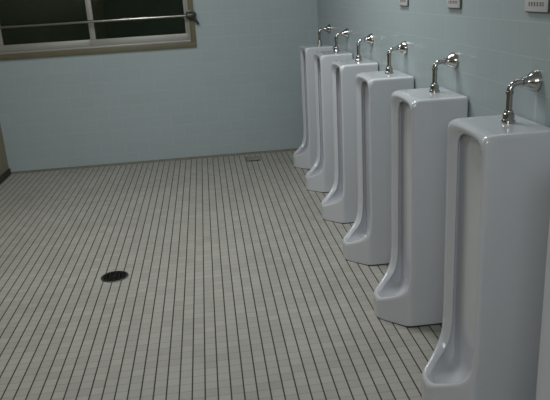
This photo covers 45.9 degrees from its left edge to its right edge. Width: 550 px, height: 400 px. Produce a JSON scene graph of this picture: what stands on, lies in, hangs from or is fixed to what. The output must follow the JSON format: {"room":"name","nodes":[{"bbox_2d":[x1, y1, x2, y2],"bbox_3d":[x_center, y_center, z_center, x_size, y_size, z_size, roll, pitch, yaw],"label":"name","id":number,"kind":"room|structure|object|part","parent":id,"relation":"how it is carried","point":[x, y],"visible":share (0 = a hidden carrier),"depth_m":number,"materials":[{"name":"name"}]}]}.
{"room":"public restroom","nodes":[
{"label":"public restroom","id":0,"kind":"room"},
{"bbox_2d":[0,124,8,175],"bbox_3d":[-2.123,-0.356,1.918,0.120,2.620,7.755,-5,18,-5],"label":"wall","id":1,"kind":"structure","parent":0,"point":[4,166],"depth_m":5.74,"materials":[{"name":"beige paint"}]},
{"bbox_2d":[0,168,10,183],"bbox_3d":[-1.983,0.858,2.315,0.012,0.055,7.515,-5,18,-5],"label":"baseboard","id":2,"kind":"structure","parent":1,"relation":"attached to","point":[7,173],"depth_m":5.72,"materials":[{"name":"grey"}]},
{"bbox_2d":[0,0,317,171],"bbox_3d":[-1.059,-1.625,5.668,2.870,2.620,0.120,-5,18,-5],"label":"wall","id":3,"kind":"structure","parent":0,"point":[239,90],"depth_m":5.82,"materials":[{"name":"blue tile"}]},
{"bbox_2d":[0,0,196,59],"bbox_3d":[-1.593,-1.736,5.544,1.756,0.951,0.112,-5,18,-5],"label":"window","id":4,"kind":"structure","parent":3,"relation":"in","point":[188,39],"depth_m":5.64,"materials":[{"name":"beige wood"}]},
{"bbox_3d":[-1.993,-1.708,5.532,0.830,0.827,0.024,-5,18,-5],"label":"sash","id":5,"kind":"part","parent":4,"relation":"part of","materials":[{"name":"metal"}]},
{"bbox_2d":[0,10,198,28],"bbox_3d":[-1.576,-1.497,5.532,1.852,0.129,0.060,-5,18,-5],"label":"bar","id":6,"kind":"object","parent":4,"relation":"attached to","point":[190,15],"visible":1,"depth_m":5.53,"materials":[{"name":"silver metal"}]},
{"bbox_3d":[-1.202,-1.768,5.568,0.846,0.827,0.024,-5,18,-5],"label":"sash","id":7,"kind":"part","parent":4,"relation":"part of","materials":[{"name":"metal"}]},
{"bbox_2d":[11,148,297,173],"bbox_3d":[-0.969,-0.370,6.002,2.858,0.020,0.014,-5,18,-5],"label":"baseboard","id":8,"kind":"structure","parent":3,"relation":"attached to","point":[292,149],"depth_m":5.99,"materials":[{"name":"grey tile"}]},
{"bbox_2d":[0,151,441,399],"bbox_3d":[-0.566,0.805,2.462,3.098,0.100,7.755,-5,18,-5],"label":"floor","id":9,"kind":"structure","parent":0,"point":[237,286],"depth_m":3.31,"materials":[{"name":"tile"}]},
{"bbox_2d":[101,271,128,282],"bbox_3d":[-0.877,0.418,3.556,0.150,0.004,0.150,-5,18,-5],"label":"floor drain","id":10,"kind":"object","parent":9,"relation":"on","point":[114,276],"visible":1,"depth_m":3.55,"materials":[{"name":"metal"}]},
{"bbox_2d":[246,156,259,161],"bbox_3d":[-0.199,-0.376,5.889,0.122,0.010,0.155,-5,18,-5],"label":"floor plate","id":11,"kind":"object","parent":9,"relation":"on","point":[248,158],"visible":1,"depth_m":5.87,"materials":[{"name":"grey metal"}]},
{"bbox_2d":[293,24,333,169],"bbox_3d":[0.301,-0.854,5.407,0.355,1.154,0.311,-5,18,-5],"label":"urinal","id":12,"kind":"object","parent":9,"relation":"on","point":[304,157],"visible":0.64,"depth_m":5.37,"materials":[{"name":"white ceramic"}]},
{"bbox_2d":[305,28,352,192],"bbox_3d":[0.376,-0.651,4.760,0.355,1.154,0.311,-5,18,-5],"label":"urinal","id":13,"kind":"object","parent":9,"relation":"on","point":[320,178],"visible":0.58,"depth_m":4.72,"materials":[{"name":"white ceramic"}]},
{"bbox_2d":[321,34,377,223],"bbox_3d":[0.450,-0.448,4.113,0.355,1.154,0.311,-5,18,-5],"label":"urinal","id":14,"kind":"object","parent":9,"relation":"on","point":[340,205],"visible":0.67,"depth_m":4.07,"materials":[{"name":"white ceramic"}]},
{"bbox_2d":[342,41,413,265],"bbox_3d":[0.525,-0.244,3.466,0.355,1.154,0.311,-5,18,-5],"label":"urinal","id":15,"kind":"object","parent":9,"relation":"on","point":[368,242],"visible":0.74,"depth_m":3.41,"materials":[{"name":"white ceramic"}]},
{"bbox_2d":[373,52,467,327],"bbox_3d":[0.600,-0.041,2.818,0.355,1.154,0.311,-5,18,-5],"label":"urinal","id":16,"kind":"object","parent":9,"relation":"on","point":[410,294],"visible":0.85,"depth_m":2.76,"materials":[{"name":"white ceramic"}]},
{"bbox_2d":[421,70,549,399],"bbox_3d":[0.675,0.162,2.171,0.355,1.154,0.311,-5,18,-5],"label":"urinal","id":17,"kind":"object","parent":9,"relation":"on","point":[487,347],"visible":0.97,"depth_m":2.09,"materials":[{"name":"white ceramic"}]},
{"bbox_2d":[536,219,549,399],"bbox_3d":[0.750,0.365,1.524,0.355,1.154,0.311,-5,18,-5],"label":"urinal","id":18,"kind":"object","parent":9,"relation":"on","point":[543,377],"visible":1,"depth_m":1.66,"materials":[{"name":"white ceramic"}]},
{"bbox_2d":[317,0,549,126],"bbox_3d":[0.838,-0.621,2.177,0.108,2.620,7.755,-5,18,-5],"label":"wall","id":19,"kind":"structure","parent":0,"point":[497,43],"depth_m":2.58,"materials":[{"name":"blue tile"}]},
{"bbox_2d":[399,0,408,5],"bbox_3d":[0.645,-1.029,3.265,0.013,0.105,0.141,-5,18,-5],"label":"wall plate","id":20,"kind":"object","parent":19,"relation":"attached to","point":[401,2],"visible":1,"depth_m":3.25,"materials":[{"name":"plastic"}]},
{"bbox_2d":[446,0,461,8],"bbox_3d":[0.720,-0.826,2.618,0.013,0.105,0.141,-5,18,-5],"label":"wall plate","id":21,"kind":"object","parent":19,"relation":"attached to","point":[456,4],"visible":1,"depth_m":2.61,"materials":[{"name":"plastic"}]},
{"bbox_2d":[524,0,549,12],"bbox_3d":[0.795,-0.622,1.970,0.013,0.105,0.141,-5,18,-5],"label":"wall plate","id":22,"kind":"object","parent":19,"relation":"attached to","point":[537,6],"visible":1,"depth_m":1.96,"materials":[{"name":"plastic"}]}
]}

